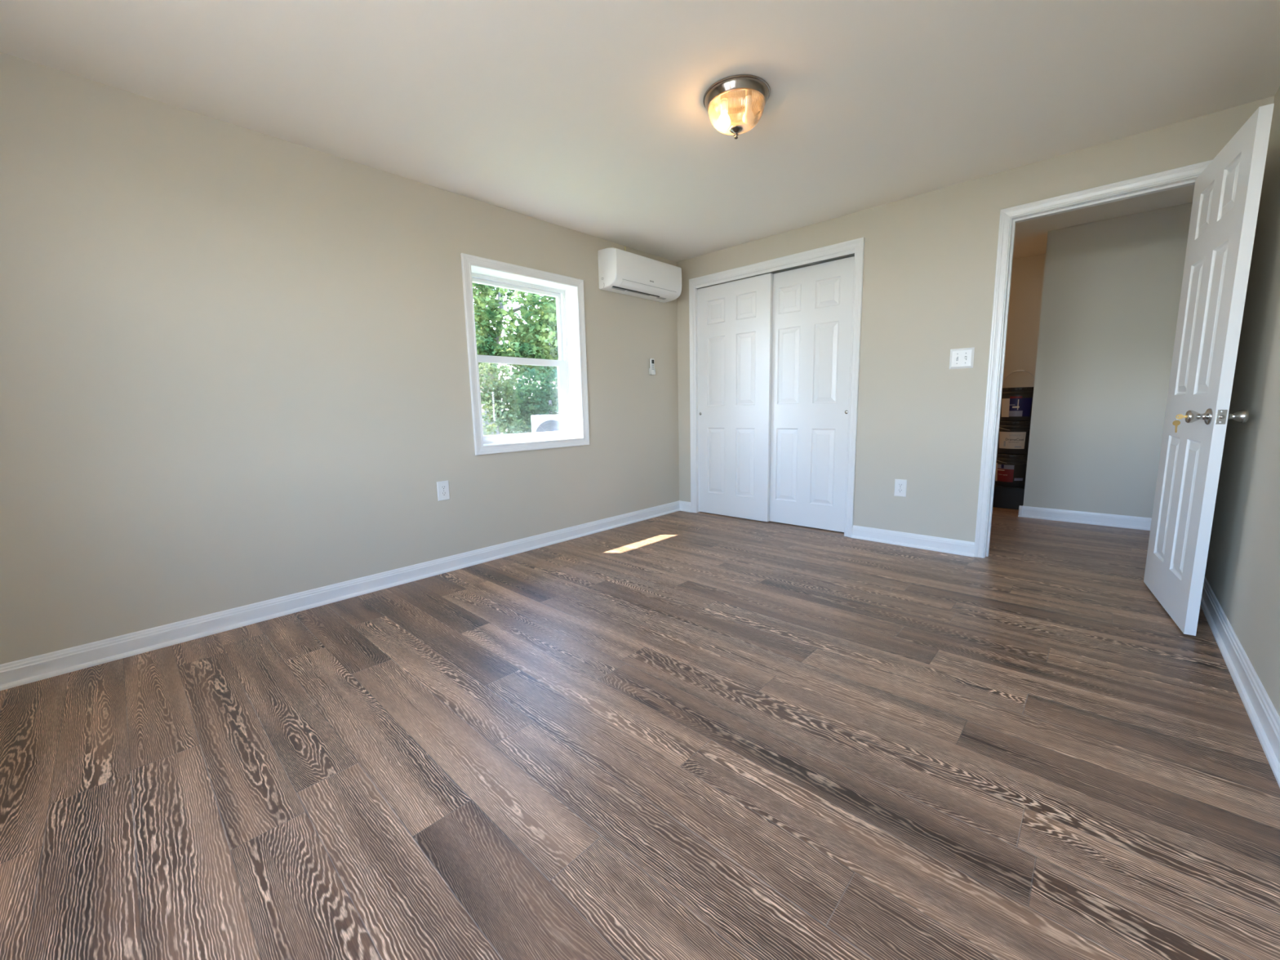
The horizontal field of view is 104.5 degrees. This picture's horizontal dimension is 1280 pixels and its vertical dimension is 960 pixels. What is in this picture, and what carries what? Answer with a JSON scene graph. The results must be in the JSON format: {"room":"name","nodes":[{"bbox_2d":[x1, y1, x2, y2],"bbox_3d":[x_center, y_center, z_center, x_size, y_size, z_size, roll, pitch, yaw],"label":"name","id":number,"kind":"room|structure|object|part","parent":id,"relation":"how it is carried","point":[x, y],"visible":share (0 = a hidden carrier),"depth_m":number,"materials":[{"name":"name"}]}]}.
{"room":"empty bedroom","nodes":[
{"label":"empty bedroom","id":0,"kind":"room"},
{"bbox_2d":[0,52,679,664],"bbox_3d":[-0.461,-0.732,4.014,0.200,2.333,7.100,6,11,43],"label":"wall","id":1,"kind":"structure","parent":0,"point":[234,371],"depth_m":2.34,"materials":[{"name":"beige paint"}]},
{"bbox_2d":[0,500,679,690],"bbox_3d":[-1.155,0.527,3.253,0.026,0.094,4.550,6,11,43],"label":"baseboard","id":2,"kind":"structure","parent":1,"relation":"attached to","point":[37,668],"depth_m":2.49,"materials":[{"name":"white wood"}]},
{"bbox_2d":[436,480,449,501],"bbox_3d":[-1.238,0.068,3.122,0.008,0.122,0.077,6,11,43],"label":"electrical outlet","id":3,"kind":"object","parent":1,"relation":"attached to","point":[442,487],"visible":1,"depth_m":3.12,"materials":[{"name":"white plastic"}]},
{"bbox_2d":[460,253,589,455],"bbox_3d":[-0.837,-0.854,3.593,0.233,1.259,0.985,6,11,43],"label":"window","id":4,"kind":"structure","parent":1,"relation":"in","point":[568,291],"depth_m":3.69,"materials":[{"name":"white plastic"}]},
{"bbox_3d":[-0.904,-1.129,3.611,0.027,0.549,0.821,6,11,43],"label":"sash","id":5,"kind":"part","parent":4,"relation":"part of","materials":[{"name":"white plastic"}]},
{"bbox_3d":[-0.894,-0.861,3.647,0.075,1.139,0.865,6,11,43],"label":"frame","id":6,"kind":"part","parent":4,"relation":"part of","materials":[{"name":"white plastic"}]},
{"bbox_3d":[-0.871,-0.606,3.667,0.028,0.585,0.817,6,11,43],"label":"sash","id":7,"kind":"part","parent":4,"relation":"part of","materials":[{"name":"white plastic"}]},
{"bbox_2d":[597,246,681,302],"bbox_3d":[0.018,-1.715,4.110,0.209,0.336,0.802,6,11,43],"label":"air conditioner","id":8,"kind":"object","parent":1,"relation":"attached to","point":[620,271],"visible":1,"depth_m":3.97,"materials":[{"name":"white plastic"}]},
{"bbox_2d":[648,368,655,374],"bbox_3d":[0.111,-0.971,4.435,0.024,0.058,0.062,6,11,43],"label":"remote holder","id":9,"kind":"object","parent":1,"relation":"attached to","point":[651,372],"visible":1,"depth_m":4.42,"materials":[{"name":"white plastic"}]},
{"bbox_2d":[649,358,654,371],"bbox_3d":[0.110,-1.014,4.428,0.017,0.138,0.045,6,11,43],"label":"remote control","id":10,"kind":"object","parent":9,"relation":"in","point":[651,360],"visible":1,"depth_m":4.42,"materials":[{"name":"white plastic"}]},
{"bbox_2d":[0,506,1279,959],"bbox_3d":[1.280,0.644,2.664,4.400,0.080,7.000,6,11,43],"label":"floor","id":11,"kind":"structure","parent":0,"point":[679,735],"depth_m":1.40,"materials":[{"name":"brown wood"}]},
{"bbox_2d":[992,484,1024,509],"bbox_3d":[3.534,0.147,4.740,0.350,0.200,0.350,6,11,43],"label":"crate","id":12,"kind":"object","parent":11,"relation":"on","point":[1006,497],"visible":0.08,"depth_m":4.61,"materials":[{"name":"black plastic"}]},
{"bbox_2d":[994,453,1027,487],"bbox_3d":[3.527,-0.101,4.699,0.304,0.303,0.308,6,11,43],"label":"paint bucket","id":13,"kind":"object","parent":12,"relation":"on","point":[1011,468],"visible":0.8,"depth_m":4.60,"materials":[{"name":"grey plastic"}]},
{"bbox_3d":[3.525,-0.240,4.683,0.300,0.025,0.300,6,11,43],"label":"lid","id":14,"kind":"part","parent":13,"relation":"part of","materials":[{"name":"grey"}]},
{"bbox_2d":[996,420,1031,453],"bbox_3d":[3.519,-0.404,4.655,0.304,0.303,0.308,6,11,43],"label":"paint bucket","id":15,"kind":"object","parent":13,"relation":"on","point":[1013,436],"visible":0.87,"depth_m":4.56,"materials":[{"name":"grey plastic"}]},
{"bbox_3d":[3.518,-0.542,4.639,0.300,0.025,0.300,6,11,43],"label":"lid","id":16,"kind":"part","parent":15,"relation":"part of","materials":[{"name":"grey"}]},
{"bbox_2d":[1000,369,1034,421],"bbox_3d":[3.512,-0.787,4.604,0.300,0.464,0.300,6,11,43],"label":"paint bucket","id":17,"kind":"object","parent":15,"relation":"on","point":[1016,403],"visible":0.73,"depth_m":4.51,"materials":[{"name":"grey plastic"}]},
{"bbox_3d":[3.511,-0.845,4.595,0.300,0.025,0.300,6,11,43],"label":"lid","id":18,"kind":"part","parent":17,"relation":"part of","materials":[{"name":"grey"}]},
{"bbox_2d":[1013,478,1022,480],"bbox_3d":[3.510,-0.005,4.589,0.072,0.025,0.006,0,8,9],"label":"print","id":19,"kind":"object","parent":13,"relation":"attached to","point":[1015,479],"depth_m":4.59,"materials":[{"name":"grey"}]},
{"bbox_2d":[0,0,1279,262],"bbox_3d":[1.083,-1.759,2.308,4.600,0.120,7.200,6,11,43],"label":"ceiling","id":20,"kind":"structure","parent":0,"point":[591,117],"depth_m":2.05,"materials":[{"name":"white paint"}]},
{"bbox_2d":[702,74,770,139],"bbox_3d":[0.418,-1.573,2.151,0.285,0.172,0.285,6,11,43],"label":"ceiling light","id":21,"kind":"object","parent":20,"relation":"attached to","point":[733,99],"visible":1,"depth_m":2.12,"materials":[{"name":"glass"}]},
{"bbox_2d":[720,98,728,112],"bbox_3d":[0.366,-1.624,2.156,0.032,0.046,0.032,6,11,43],"label":"bulb","id":22,"kind":"object","parent":21,"relation":"attached to","point":[723,102],"depth_m":2.14,"materials":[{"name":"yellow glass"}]},
{"bbox_3d":[0.367,-1.569,2.164,0.054,0.066,0.054,6,11,43],"label":"bulb","id":23,"kind":"part","parent":21,"relation":"part of","materials":[{"name":"white glass"}]},
{"bbox_3d":[0.418,-1.574,2.151,0.247,0.102,0.247,6,11,43],"label":"lamp shade","id":24,"kind":"part","parent":21,"relation":"part of","materials":[{"name":"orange glass"}]},
{"bbox_3d":[0.468,-1.594,2.135,0.052,0.104,0.052,6,11,43],"label":"bulb","id":25,"kind":"part","parent":21,"relation":"part of","materials":[{"name":"white glass"}]},
{"bbox_2d":[676,96,1274,542],"bbox_3d":[1.664,-0.723,3.611,3.450,2.333,0.120,6,11,43],"label":"wall","id":26,"kind":"structure","parent":0,"point":[930,258],"depth_m":3.28,"materials":[{"name":"beige paint"}]},
{"bbox_2d":[697,273,773,521],"bbox_3d":[0.812,-0.685,4.406,0.758,2.052,0.040,6,11,43],"label":"door","id":27,"kind":"structure","parent":26,"relation":"in","point":[735,318],"depth_m":4.36,"materials":[{"name":"white paint"}]},
{"bbox_2d":[688,237,864,537],"bbox_3d":[1.071,-0.697,4.166,1.527,2.149,0.138,6,11,43],"label":"door frame","id":28,"kind":"structure","parent":26,"relation":"attached to","point":[855,247],"depth_m":3.77,"materials":[{"name":"white painted wood"}]},
{"bbox_2d":[768,256,854,532],"bbox_3d":[1.335,-0.635,3.976,0.758,2.052,0.040,6,11,43],"label":"door","id":29,"kind":"structure","parent":26,"relation":"in","point":[812,305],"depth_m":3.93,"materials":[{"name":"white paint"}]},
{"bbox_2d":[679,500,974,557],"bbox_3d":[1.279,0.353,4.056,2.461,0.094,0.026,6,11,43],"label":"baseboard","id":30,"kind":"structure","parent":26,"relation":"attached to","point":[953,546],"depth_m":3.47,"materials":[{"name":"white wood"}]},
{"bbox_2d":[893,479,906,497],"bbox_3d":[1.836,0.056,3.491,0.077,0.122,0.008,6,11,43],"label":"electrical outlet","id":31,"kind":"object","parent":26,"relation":"attached to","point":[900,485],"visible":1,"depth_m":3.49,"materials":[{"name":"white plastic"}]},
{"bbox_2d":[949,346,974,368],"bbox_3d":[2.043,-0.773,3.147,0.131,0.126,0.018,6,11,43],"label":"light switch","id":32,"kind":"object","parent":26,"relation":"attached to","point":[960,358],"visible":1,"depth_m":3.15,"materials":[{"name":"white plastic"}]},
{"bbox_2d":[973,160,1212,558],"bbox_3d":[2.521,-0.520,2.832,0.874,2.118,0.156,6,11,43],"label":"door frame","id":33,"kind":"structure","parent":26,"relation":"attached to","point":[1186,175],"depth_m":2.96,"materials":[{"name":"white wood"}]},
{"bbox_2d":[1002,253,1045,387],"bbox_3d":[2.928,-1.042,5.594,2.550,2.333,0.120,6,11,43],"label":"wall","id":34,"kind":"structure","parent":0,"point":[1028,272],"depth_m":4.73,"materials":[{"name":"beige paint"}]},
{"bbox_2d":[1022,202,1192,517],"bbox_3d":[4.270,-0.815,3.824,1.850,2.333,0.890,6,11,43],"label":"wall","id":35,"kind":"structure","parent":0,"point":[1112,287],"depth_m":3.83,"materials":[{"name":"beige paint"}]},
{"bbox_2d":[1017,505,1151,530],"bbox_3d":[4.200,0.296,3.976,1.776,0.094,0.796,6,11,43],"label":"baseboard","id":36,"kind":"structure","parent":35,"relation":"attached to","point":[1070,516],"depth_m":4.00,"materials":[{"name":"white wood"}]},
{"bbox_2d":[1204,86,1279,716],"bbox_3d":[1.330,-0.289,0.689,0.100,2.333,4.650,6,11,43],"label":"wall","id":37,"kind":"structure","parent":0,"point":[1242,571],"depth_m":1.97,"materials":[{"name":"beige paint"}]},
{"bbox_2d":[1143,102,1274,635],"bbox_3d":[2.514,-0.402,2.241,0.168,2.034,0.775,5,10,36],"label":"door","id":38,"kind":"structure","parent":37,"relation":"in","point":[1226,198],"depth_m":2.10,"materials":[{"name":"white paint"}]},
{"bbox_2d":[1172,413,1186,432],"bbox_3d":[2.252,-0.236,2.070,0.039,0.077,0.008,3,10,29],"label":"keys","id":39,"kind":"object","parent":38,"relation":"attached to","point":[1175,423],"visible":1,"depth_m":2.07,"materials":[{"name":"gold metal"}]},
{"bbox_3d":[2.292,-0.261,2.035,0.066,0.067,0.067,5,10,36],"label":"knob","id":40,"kind":"part","parent":38,"relation":"part of","materials":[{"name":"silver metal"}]},
{"bbox_3d":[2.297,-0.249,1.956,0.026,0.057,0.001,5,10,36],"label":"latch plate","id":41,"kind":"part","parent":38,"relation":"part of","materials":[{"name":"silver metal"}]},
{"bbox_3d":[2.374,-0.254,1.977,0.066,0.067,0.067,5,10,36],"label":"knob","id":42,"kind":"part","parent":38,"relation":"part of","materials":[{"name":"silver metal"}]},
{"bbox_2d":[1200,576,1279,787],"bbox_3d":[1.344,0.808,0.929,0.026,0.094,4.550,6,11,43],"label":"baseboard","id":43,"kind":"structure","parent":37,"relation":"attached to","point":[1262,713],"depth_m":1.67,"materials":[{"name":"white wood"}]},
{"label":"outside","id":44,"kind":"structure","parent":0,"visible":0},
{"bbox_3d":[0.404,0.841,4.987,80.000,0.200,80.000,6,11,43],"label":"ground","id":45,"kind":"structure","parent":44,"visible":0},
{"bbox_2d":[478,362,524,435],"bbox_3d":[-2.454,-0.908,8.566,1.017,2.359,1.103,6,11,43],"label":"flowering shrub","id":46,"kind":"object","parent":45,"relation":"on","point":[496,402],"visible":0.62,"depth_m":8.50,"materials":[{"name":"green plant"}]},
{"bbox_2d":[471,282,558,435],"bbox_3d":[-3.626,-4.918,11.674,4.134,9.467,5.664,6,11,43],"label":"maple tree","id":47,"kind":"object","parent":45,"relation":"on","point":[531,340],"visible":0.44,"depth_m":11.10,"materials":[{"name":"green plant"}]},
{"bbox_2d":[501,308,558,431],"bbox_3d":[-3.579,-4.057,19.620,3.561,5.462,3.377,-3,8,-9],"label":"tree","id":48,"kind":"object","parent":45,"relation":"on","point":[516,371],"visible":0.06,"depth_m":18.78,"materials":[{"name":"green plant"}]},
{"bbox_2d":[513,365,559,432],"bbox_3d":[-1.576,-1.139,10.129,1.379,2.324,2.281,5,10,35],"label":"leafy shrub","id":49,"kind":"object","parent":45,"relation":"on","point":[529,406],"visible":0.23,"depth_m":9.39,"materials":[{"name":"green plant"}]},
{"bbox_2d":[515,366,557,394],"bbox_3d":[-4.783,-5.028,25.083,3.189,5.861,3.732,6,11,43],"label":"tree","id":50,"kind":"object","parent":45,"relation":"on","point":[518,375],"visible":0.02,"depth_m":24.37,"materials":[{"name":"green plant"}]},
{"bbox_2d":[530,414,559,432],"bbox_3d":[-1.009,-0.197,6.799,0.840,1.395,0.311,-1,8,5],"label":"condenser","id":51,"kind":"object","parent":45,"relation":"on","point":[540,423],"visible":0.21,"depth_m":6.59,"materials":[{"name":"grey paint"}]}
]}

